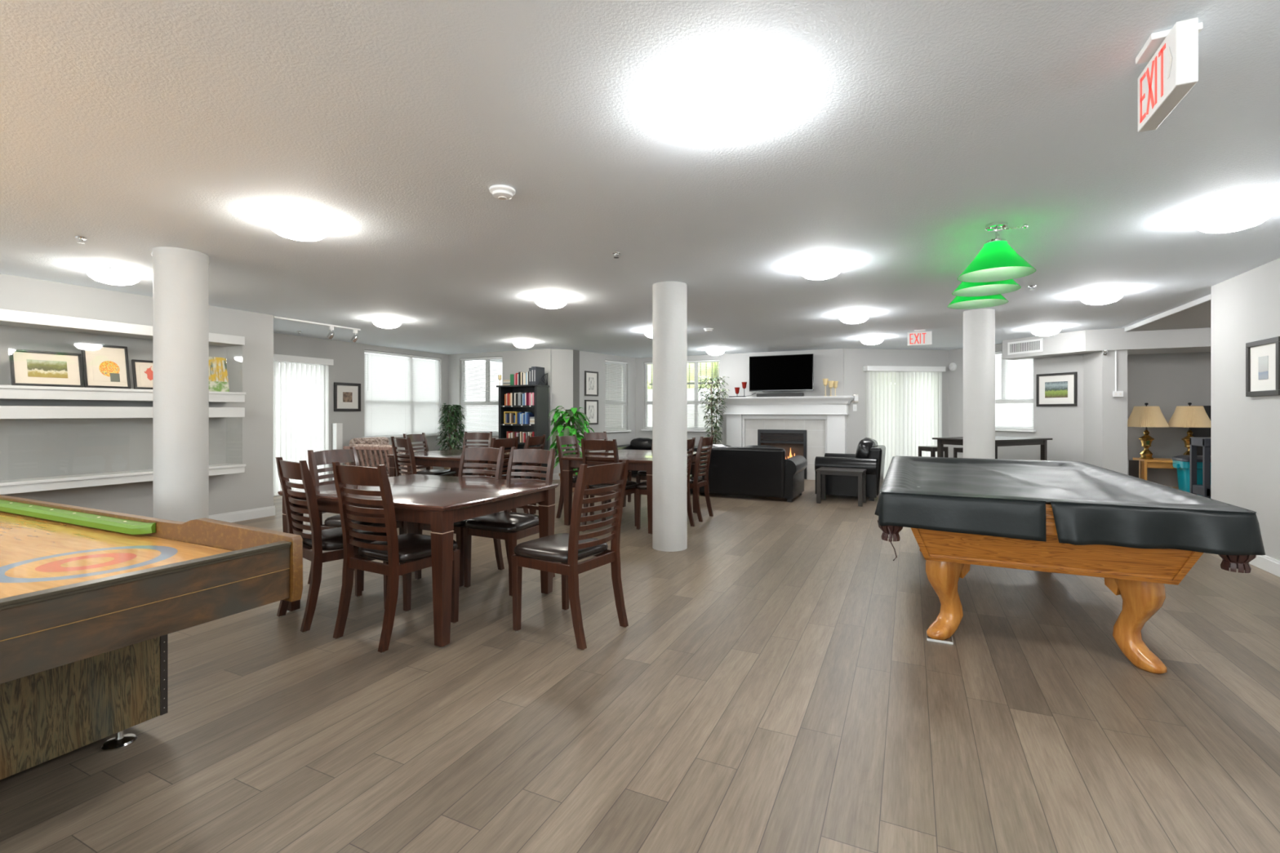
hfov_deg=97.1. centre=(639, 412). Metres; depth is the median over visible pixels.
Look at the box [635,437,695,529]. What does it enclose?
dining chair
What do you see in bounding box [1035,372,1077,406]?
framed picture
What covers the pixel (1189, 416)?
table lamp
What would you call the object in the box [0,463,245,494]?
shelf
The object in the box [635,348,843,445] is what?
wall
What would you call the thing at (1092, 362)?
wall
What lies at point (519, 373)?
book
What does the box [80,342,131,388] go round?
picture
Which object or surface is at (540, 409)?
bookcase
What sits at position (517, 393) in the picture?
book
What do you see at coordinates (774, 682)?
floor
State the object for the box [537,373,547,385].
metal ornament
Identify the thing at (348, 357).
wall
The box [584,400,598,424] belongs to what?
framed picture
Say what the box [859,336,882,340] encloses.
ceiling light
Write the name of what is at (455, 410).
ficus plant
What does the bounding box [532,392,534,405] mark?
book
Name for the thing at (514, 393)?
book
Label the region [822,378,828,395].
candle holder
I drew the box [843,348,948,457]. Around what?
wall
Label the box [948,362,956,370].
wall clock
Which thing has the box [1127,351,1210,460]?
wall
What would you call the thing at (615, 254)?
sprinkler
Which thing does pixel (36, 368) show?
print
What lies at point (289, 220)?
ceiling light
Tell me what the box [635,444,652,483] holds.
dining chair
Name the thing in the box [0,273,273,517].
wall
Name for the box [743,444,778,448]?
cushion
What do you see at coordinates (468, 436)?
dining chair
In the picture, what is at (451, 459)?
dining table
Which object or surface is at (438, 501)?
dining table
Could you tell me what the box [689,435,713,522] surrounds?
dining chair
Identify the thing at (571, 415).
pothos plant
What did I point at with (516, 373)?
book
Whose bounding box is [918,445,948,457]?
counter stool
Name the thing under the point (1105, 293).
ceiling light
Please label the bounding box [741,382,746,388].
cup
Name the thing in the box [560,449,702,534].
dining table
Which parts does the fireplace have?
frame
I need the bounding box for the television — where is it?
[749,353,813,391]
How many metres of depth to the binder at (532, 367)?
9.94 m
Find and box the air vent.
[1007,337,1043,355]
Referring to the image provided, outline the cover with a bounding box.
[875,455,1265,555]
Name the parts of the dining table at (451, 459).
leg, leg, leg, leg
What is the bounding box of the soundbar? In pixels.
[756,392,804,396]
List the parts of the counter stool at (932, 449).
leg, leg, seat, leg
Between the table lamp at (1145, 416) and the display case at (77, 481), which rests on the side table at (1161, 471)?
the table lamp at (1145, 416)
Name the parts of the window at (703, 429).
sill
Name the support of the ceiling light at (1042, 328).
attached to the ceiling
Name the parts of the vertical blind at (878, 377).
pull chain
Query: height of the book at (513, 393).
0.228 m
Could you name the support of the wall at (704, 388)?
on the ground
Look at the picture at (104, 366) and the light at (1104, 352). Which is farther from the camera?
the light at (1104, 352)
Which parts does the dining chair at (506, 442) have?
leg, backrest, leg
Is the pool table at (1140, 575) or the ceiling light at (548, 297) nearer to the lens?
the pool table at (1140, 575)
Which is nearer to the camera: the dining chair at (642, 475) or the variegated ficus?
the dining chair at (642, 475)
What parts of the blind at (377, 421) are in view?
rail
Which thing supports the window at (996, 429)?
attached to the wall at (1063, 424)
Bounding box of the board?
[1127,459,1138,478]
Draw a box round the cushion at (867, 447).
[855,437,878,457]
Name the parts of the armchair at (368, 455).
backrest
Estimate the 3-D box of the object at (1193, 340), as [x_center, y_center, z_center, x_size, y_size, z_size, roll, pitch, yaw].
[7.283,-1.014,8.150,3.420,0.299,1.180,0,0,25]
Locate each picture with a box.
[8,348,84,387]
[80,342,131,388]
[131,359,152,389]
[208,356,229,391]
[333,382,360,411]
[584,370,598,395]
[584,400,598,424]
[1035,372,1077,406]
[1245,336,1279,396]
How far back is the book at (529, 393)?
9.95 m
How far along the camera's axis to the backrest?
7.23 m
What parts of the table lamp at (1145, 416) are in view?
lamp shade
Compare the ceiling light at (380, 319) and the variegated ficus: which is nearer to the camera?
the ceiling light at (380, 319)
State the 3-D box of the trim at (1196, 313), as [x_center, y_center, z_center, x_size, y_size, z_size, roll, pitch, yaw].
[6.997,-1.137,6.024,2.108,0.054,2.895,0,0,25]
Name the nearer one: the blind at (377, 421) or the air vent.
the air vent
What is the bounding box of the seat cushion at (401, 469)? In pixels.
[387,469,421,477]
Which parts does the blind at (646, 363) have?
cord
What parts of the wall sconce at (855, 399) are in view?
lamp shade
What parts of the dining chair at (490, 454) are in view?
leg, leg, seat, leg, backrest, leg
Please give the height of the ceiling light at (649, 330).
0.114 m
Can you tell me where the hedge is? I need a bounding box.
[647,362,891,389]
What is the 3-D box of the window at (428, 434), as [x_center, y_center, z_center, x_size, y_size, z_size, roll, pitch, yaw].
[-4.344,-0.310,10.437,0.160,1.530,1.832,0,0,25]
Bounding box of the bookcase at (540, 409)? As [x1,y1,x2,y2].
[496,384,550,479]
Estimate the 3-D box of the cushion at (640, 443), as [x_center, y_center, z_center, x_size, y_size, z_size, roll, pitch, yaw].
[0.077,0.649,11.328,0.566,0.283,0.273,0,0,25]
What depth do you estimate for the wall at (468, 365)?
13.64 m
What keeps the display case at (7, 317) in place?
attached to the wall at (29, 448)
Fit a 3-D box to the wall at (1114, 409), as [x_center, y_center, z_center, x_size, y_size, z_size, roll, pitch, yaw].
[6.634,0.035,7.928,0.280,2.400,0.120,0,0,25]
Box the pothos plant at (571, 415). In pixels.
[547,405,594,492]
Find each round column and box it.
[152,246,208,522]
[652,281,687,551]
[963,308,995,458]
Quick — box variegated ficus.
[697,376,729,444]
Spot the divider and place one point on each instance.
(337, 428)
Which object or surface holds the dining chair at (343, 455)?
on the floor
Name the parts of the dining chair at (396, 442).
leg, leg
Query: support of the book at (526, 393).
on the bookcase at (540, 409)
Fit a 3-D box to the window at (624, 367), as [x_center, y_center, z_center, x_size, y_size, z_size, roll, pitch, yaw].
[-0.495,-0.325,11.612,0.160,1.460,0.850,0,0,35]
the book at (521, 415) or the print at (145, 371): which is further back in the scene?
the book at (521, 415)
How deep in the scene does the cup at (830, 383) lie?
10.05 m
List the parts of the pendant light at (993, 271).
lamp shade, lamp shade, lamp shade, stem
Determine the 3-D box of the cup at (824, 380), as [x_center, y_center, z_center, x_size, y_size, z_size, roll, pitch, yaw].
[3.331,-0.540,10.155,0.104,0.130,0.104,0,0,25]
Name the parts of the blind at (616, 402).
cord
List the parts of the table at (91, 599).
rail, rail trim, rail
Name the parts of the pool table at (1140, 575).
pocket cord, leg, cabinet moulding, rail, leg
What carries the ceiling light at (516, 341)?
attached to the ceiling
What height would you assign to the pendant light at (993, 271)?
0.303 m
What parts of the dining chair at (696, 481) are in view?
seat, leg, backrest, leg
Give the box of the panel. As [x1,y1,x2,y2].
[1191,405,1210,455]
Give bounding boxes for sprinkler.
[75,235,87,244]
[612,251,620,258]
[1028,284,1035,290]
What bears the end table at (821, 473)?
on the floor
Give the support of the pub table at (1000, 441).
on the floor
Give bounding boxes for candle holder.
[734,387,739,394]
[741,382,746,395]
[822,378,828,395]
[827,381,833,395]
[832,381,838,395]
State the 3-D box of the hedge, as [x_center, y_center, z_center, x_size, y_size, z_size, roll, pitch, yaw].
[3.264,-1.454,15.063,7.722,3.902,1.803,0,0,25]
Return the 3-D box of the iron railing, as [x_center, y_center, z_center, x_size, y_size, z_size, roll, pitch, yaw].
[2.939,-1.155,13.553,5.950,1.100,0.040,0,0,25]
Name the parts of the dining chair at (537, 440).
seat, leg, backrest, leg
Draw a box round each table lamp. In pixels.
[1127,403,1168,459]
[1168,402,1210,454]
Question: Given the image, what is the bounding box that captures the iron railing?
[648,361,891,389]
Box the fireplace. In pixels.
[719,395,853,479]
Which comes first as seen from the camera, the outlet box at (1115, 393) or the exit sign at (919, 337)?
the outlet box at (1115, 393)
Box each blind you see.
[273,354,333,495]
[364,350,440,436]
[460,356,502,433]
[604,360,627,431]
[644,360,719,430]
[863,365,946,478]
[995,351,1033,429]
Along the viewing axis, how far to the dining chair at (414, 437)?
7.28 m
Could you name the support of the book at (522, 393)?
on the bookcase at (540, 409)
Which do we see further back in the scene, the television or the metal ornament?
the television
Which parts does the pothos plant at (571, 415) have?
pot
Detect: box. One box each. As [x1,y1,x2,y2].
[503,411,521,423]
[1112,350,1123,396]
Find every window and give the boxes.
[364,349,444,438]
[461,356,502,435]
[604,361,631,432]
[640,359,721,431]
[995,351,1035,432]
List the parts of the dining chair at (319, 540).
leg, backrest, leg, seat, leg, leg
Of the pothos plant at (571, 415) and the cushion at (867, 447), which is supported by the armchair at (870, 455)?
the cushion at (867, 447)
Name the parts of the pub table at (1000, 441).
leg, leg, leg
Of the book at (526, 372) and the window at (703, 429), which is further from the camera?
the window at (703, 429)
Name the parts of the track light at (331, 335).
stem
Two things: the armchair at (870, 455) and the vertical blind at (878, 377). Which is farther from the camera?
the vertical blind at (878, 377)
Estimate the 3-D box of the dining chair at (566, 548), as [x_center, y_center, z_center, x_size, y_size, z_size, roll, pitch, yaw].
[-0.391,0.752,3.232,0.559,0.965,0.450,0,0,34]
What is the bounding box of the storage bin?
[1171,454,1202,496]
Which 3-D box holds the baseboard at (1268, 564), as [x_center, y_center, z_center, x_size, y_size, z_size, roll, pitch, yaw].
[3.215,1.177,0.905,0.014,0.115,9.600,0,0,25]
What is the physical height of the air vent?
0.200 m
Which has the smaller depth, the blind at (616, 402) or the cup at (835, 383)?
the cup at (835, 383)
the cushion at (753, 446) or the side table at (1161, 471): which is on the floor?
the side table at (1161, 471)
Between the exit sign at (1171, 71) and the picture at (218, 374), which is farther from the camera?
the picture at (218, 374)
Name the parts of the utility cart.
leg, leg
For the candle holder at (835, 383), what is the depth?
10.11 m
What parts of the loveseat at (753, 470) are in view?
arm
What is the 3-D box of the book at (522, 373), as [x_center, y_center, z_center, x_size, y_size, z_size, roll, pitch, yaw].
[-2.052,-0.596,10.116,0.020,0.220,0.160,0,0,25]
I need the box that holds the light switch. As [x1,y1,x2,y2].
[853,404,856,411]
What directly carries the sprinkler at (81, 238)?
attached to the ceiling
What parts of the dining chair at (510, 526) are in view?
leg, seat, leg, leg, backrest, leg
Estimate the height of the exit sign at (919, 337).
0.214 m
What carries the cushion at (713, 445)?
on the loveseat at (753, 470)
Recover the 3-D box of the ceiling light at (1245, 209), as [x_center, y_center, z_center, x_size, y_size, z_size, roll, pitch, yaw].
[3.416,-1.107,3.257,0.350,0.114,0.344,0,0,28]
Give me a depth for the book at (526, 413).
9.99 m
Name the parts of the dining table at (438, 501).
leg, leg, leg, leg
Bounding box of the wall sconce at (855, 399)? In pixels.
[852,394,857,402]
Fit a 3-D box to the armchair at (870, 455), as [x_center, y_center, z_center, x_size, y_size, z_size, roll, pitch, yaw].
[3.156,0.803,8.443,0.897,0.863,1.036,0,0,27]
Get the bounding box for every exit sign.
[907,329,932,346]
[1135,17,1203,132]
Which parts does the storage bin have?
handle, lid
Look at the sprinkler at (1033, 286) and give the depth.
5.20 m
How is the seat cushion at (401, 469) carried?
on the armchair at (368, 455)
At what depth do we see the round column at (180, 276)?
4.01 m
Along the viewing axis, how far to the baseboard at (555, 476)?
10.39 m
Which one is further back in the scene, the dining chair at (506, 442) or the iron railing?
the iron railing
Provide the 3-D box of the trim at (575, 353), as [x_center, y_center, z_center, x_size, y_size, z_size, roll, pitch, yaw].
[-1.191,-0.025,10.573,0.006,2.280,0.170,0,0,35]
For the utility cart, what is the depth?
6.87 m
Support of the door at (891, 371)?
in the wall at (855, 379)
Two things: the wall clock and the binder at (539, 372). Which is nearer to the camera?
the binder at (539, 372)
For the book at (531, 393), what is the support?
on the bookcase at (540, 409)
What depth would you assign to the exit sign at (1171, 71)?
1.72 m
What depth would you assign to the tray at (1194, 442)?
6.91 m
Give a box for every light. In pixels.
[88,266,141,278]
[270,210,332,230]
[273,315,360,342]
[373,317,402,322]
[514,340,534,343]
[536,293,567,301]
[645,328,652,333]
[706,348,723,351]
[800,259,841,271]
[838,311,867,317]
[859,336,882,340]
[947,222,1035,309]
[1032,326,1061,331]
[1078,288,1120,297]
[1102,350,1107,355]
[1196,201,1276,225]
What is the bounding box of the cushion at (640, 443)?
[630,437,652,450]
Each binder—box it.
[528,368,531,384]
[531,366,533,384]
[533,366,544,384]
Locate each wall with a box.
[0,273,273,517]
[273,333,448,480]
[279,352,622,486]
[448,348,551,468]
[551,348,573,473]
[579,351,635,452]
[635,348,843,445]
[647,354,1033,461]
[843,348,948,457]
[948,343,1083,462]
[1083,351,1102,467]
[1102,350,1127,475]
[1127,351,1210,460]
[1210,257,1279,560]
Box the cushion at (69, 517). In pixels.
[0,499,155,534]
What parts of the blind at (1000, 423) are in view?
rail, cord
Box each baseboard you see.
[208,506,275,522]
[552,473,559,479]
[1248,555,1279,577]
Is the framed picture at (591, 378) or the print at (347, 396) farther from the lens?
the framed picture at (591, 378)
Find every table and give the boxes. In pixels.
[0,494,302,780]
[277,474,558,647]
[386,449,537,514]
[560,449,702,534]
[815,466,866,506]
[877,502,1256,674]
[932,435,1052,460]
[1133,457,1178,489]
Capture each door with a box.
[273,361,324,496]
[883,371,934,479]
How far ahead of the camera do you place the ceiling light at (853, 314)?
6.63 m
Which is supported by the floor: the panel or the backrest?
the panel
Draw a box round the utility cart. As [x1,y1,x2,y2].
[1189,436,1210,498]
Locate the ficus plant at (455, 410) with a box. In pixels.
[435,403,466,469]
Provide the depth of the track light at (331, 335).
7.49 m
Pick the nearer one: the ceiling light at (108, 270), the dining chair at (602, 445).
the ceiling light at (108, 270)
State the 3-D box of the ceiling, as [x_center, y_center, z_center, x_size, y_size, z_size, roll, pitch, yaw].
[0.418,-1.240,5.062,13.600,0.150,15.100,0,0,25]
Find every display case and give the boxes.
[0,308,245,402]
[0,405,245,494]
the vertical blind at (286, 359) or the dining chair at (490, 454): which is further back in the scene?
the vertical blind at (286, 359)
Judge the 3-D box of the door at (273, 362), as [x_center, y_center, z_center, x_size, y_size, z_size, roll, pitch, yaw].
[-5.405,0.220,8.301,0.080,2.030,1.640,0,0,25]
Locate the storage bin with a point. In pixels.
(1182, 463)
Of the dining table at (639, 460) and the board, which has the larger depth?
the board
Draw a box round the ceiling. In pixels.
[0,0,1279,364]
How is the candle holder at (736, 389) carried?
on the fireplace
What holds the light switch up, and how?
attached to the wall at (855, 379)
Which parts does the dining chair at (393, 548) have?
leg, backrest, leg, leg, seat, leg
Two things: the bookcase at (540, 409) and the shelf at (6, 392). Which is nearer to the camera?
the shelf at (6, 392)
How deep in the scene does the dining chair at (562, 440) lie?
6.57 m
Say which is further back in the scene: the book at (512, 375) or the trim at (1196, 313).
the book at (512, 375)
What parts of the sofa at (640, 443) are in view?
arm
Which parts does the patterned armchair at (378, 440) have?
backrest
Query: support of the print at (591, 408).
attached to the framed picture at (591, 406)
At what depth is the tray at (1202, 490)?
6.87 m
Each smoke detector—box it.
[489,184,515,199]
[703,328,713,332]
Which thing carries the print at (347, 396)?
attached to the framed picture at (347, 396)
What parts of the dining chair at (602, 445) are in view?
leg, backrest, leg, seat, leg, leg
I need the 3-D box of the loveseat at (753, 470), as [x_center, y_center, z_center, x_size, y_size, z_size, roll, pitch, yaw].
[1.521,0.852,8.471,1.756,0.766,0.978,0,0,25]
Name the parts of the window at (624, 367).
sill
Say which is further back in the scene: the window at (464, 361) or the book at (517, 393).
the window at (464, 361)
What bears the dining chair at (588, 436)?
on the floor
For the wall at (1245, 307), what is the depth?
4.70 m
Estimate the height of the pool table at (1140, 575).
0.800 m
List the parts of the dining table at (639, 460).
leg, leg, leg, leg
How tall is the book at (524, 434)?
0.169 m
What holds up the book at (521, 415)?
on the bookcase at (540, 409)
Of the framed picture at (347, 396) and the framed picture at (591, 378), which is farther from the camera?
the framed picture at (591, 378)
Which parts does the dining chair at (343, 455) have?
leg, backrest, leg, seat, leg, leg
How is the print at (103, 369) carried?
attached to the picture at (104, 366)
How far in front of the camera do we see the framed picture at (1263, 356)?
4.44 m
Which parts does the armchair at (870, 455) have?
arm, arm, backrest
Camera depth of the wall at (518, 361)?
10.73 m
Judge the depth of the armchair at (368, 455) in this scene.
7.22 m
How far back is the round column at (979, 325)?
6.37 m
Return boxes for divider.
[332,423,342,479]
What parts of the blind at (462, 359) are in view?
cord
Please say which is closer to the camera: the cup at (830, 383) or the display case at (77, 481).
the display case at (77, 481)
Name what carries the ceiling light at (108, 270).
attached to the ceiling
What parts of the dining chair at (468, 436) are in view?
leg, seat, backrest, leg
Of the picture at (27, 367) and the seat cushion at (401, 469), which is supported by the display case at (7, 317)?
the picture at (27, 367)
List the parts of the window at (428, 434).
sill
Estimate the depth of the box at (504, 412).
10.14 m
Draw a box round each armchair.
[342,444,432,477]
[349,436,418,469]
[814,437,885,501]
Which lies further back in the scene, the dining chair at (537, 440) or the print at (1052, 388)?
the print at (1052, 388)
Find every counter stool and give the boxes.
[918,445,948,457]
[953,447,963,457]
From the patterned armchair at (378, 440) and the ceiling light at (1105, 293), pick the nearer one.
the ceiling light at (1105, 293)
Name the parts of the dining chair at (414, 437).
leg, backrest, leg, seat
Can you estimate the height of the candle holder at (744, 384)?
0.290 m
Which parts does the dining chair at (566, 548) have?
leg, seat, leg, leg, backrest, leg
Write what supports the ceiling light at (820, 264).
attached to the ceiling
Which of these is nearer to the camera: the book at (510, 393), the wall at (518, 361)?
the book at (510, 393)
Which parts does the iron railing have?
rail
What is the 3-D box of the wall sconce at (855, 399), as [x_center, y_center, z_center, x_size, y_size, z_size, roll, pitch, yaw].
[3.923,-0.255,10.291,0.110,0.150,0.059,0,0,-8]
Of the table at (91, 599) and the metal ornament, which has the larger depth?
the metal ornament
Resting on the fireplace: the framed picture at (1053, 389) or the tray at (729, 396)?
the tray at (729, 396)
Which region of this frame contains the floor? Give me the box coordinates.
[0,474,1279,852]
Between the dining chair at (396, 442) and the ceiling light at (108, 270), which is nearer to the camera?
the ceiling light at (108, 270)
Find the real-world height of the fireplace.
1.525 m
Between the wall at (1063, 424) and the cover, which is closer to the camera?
the cover
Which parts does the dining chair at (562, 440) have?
leg, backrest, seat, leg, leg, leg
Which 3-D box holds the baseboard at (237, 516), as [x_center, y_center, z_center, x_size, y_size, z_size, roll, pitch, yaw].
[-5.851,1.177,3.698,0.014,0.115,6.844,0,0,25]
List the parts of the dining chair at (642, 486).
leg, seat, backrest, leg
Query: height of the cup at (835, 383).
0.130 m
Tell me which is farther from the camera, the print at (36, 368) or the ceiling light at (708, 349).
the ceiling light at (708, 349)
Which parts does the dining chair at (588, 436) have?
leg, backrest, leg, leg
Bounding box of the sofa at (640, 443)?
[617,437,652,475]
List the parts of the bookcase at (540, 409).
panel, shelf, shelf, panel, panel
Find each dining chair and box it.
[275,457,388,632]
[306,447,407,591]
[332,462,459,653]
[391,436,417,475]
[403,432,456,475]
[413,445,504,587]
[449,431,492,475]
[462,447,555,596]
[486,436,518,514]
[492,434,546,513]
[511,459,629,650]
[555,434,611,522]
[581,438,637,532]
[583,431,631,503]
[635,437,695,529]
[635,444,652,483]
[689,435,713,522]
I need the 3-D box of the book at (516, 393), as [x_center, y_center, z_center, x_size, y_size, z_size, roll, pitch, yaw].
[-2.172,-0.232,10.143,0.037,0.214,0.140,0,0,25]
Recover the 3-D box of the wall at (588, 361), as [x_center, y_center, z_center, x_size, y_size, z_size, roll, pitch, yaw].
[-0.687,0.035,11.410,0.140,2.400,2.119,0,0,35]
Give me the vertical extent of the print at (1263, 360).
0.180 m
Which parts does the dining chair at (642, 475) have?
leg, seat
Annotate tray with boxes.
[728,395,746,397]
[1189,436,1210,447]
[1192,484,1210,496]
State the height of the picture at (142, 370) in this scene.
0.288 m
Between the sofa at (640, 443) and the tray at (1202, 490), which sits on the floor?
the sofa at (640, 443)
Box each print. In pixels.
[26,359,67,377]
[91,357,126,382]
[139,365,152,386]
[342,391,352,402]
[588,377,594,390]
[588,405,594,418]
[1044,381,1067,397]
[1258,355,1268,379]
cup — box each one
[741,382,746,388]
[822,378,828,386]
[827,381,833,388]
[832,381,838,388]
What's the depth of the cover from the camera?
2.78 m
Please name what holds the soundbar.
on the fireplace
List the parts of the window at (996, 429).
sill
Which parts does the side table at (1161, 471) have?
panel, panel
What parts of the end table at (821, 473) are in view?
leg, leg, leg, leg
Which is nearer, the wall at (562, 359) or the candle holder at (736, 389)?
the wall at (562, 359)
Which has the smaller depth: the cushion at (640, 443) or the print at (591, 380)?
the print at (591, 380)
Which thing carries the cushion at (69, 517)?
on the table at (91, 599)
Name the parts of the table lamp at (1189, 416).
lamp shade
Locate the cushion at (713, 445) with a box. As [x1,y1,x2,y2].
[712,444,730,446]
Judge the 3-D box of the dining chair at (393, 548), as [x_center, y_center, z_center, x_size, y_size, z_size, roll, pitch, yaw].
[-1.375,0.752,3.209,0.450,0.965,0.559,0,0,28]
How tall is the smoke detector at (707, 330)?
0.046 m
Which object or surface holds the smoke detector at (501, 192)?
attached to the ceiling
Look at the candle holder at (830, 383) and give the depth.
10.05 m
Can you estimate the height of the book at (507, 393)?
0.222 m
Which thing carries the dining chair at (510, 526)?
on the floor
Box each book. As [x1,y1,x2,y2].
[506,393,510,405]
[510,373,514,385]
[510,392,511,405]
[511,392,514,405]
[514,392,517,405]
[515,373,518,385]
[515,393,517,405]
[517,392,519,405]
[518,372,520,385]
[519,392,524,405]
[520,413,522,423]
[521,373,523,385]
[522,393,524,405]
[523,432,525,442]
[525,372,527,384]
[525,392,528,405]
[525,413,532,423]
[528,392,532,405]
[530,393,532,405]
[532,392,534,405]
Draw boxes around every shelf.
[0,385,245,402]
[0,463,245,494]
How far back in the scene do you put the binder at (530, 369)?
9.96 m
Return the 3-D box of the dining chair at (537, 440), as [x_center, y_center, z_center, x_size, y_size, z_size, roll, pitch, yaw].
[-1.458,0.752,6.790,0.559,0.965,0.450,0,0,19]
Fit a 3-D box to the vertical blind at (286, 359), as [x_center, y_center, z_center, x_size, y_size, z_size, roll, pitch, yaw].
[-5.281,0.182,8.220,0.145,2.045,1.700,0,0,25]
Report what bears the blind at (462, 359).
attached to the window at (464, 361)
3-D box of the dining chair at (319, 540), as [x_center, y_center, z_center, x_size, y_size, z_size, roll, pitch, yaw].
[-1.876,0.752,3.482,0.450,0.965,0.559,0,0,40]
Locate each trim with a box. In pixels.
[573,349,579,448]
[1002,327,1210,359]
[1124,293,1210,331]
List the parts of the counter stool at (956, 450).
leg, seat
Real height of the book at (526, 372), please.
0.220 m
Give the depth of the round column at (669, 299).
5.04 m
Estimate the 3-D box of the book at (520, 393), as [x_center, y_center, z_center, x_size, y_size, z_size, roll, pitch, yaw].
[-2.104,-0.241,10.120,0.037,0.230,0.140,0,0,25]
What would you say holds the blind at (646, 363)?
attached to the window at (703, 429)
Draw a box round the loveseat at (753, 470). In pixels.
[687,444,807,502]
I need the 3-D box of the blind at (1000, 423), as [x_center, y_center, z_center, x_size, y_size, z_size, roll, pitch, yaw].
[6.168,-0.383,9.487,0.033,1.315,0.887,0,0,-20]

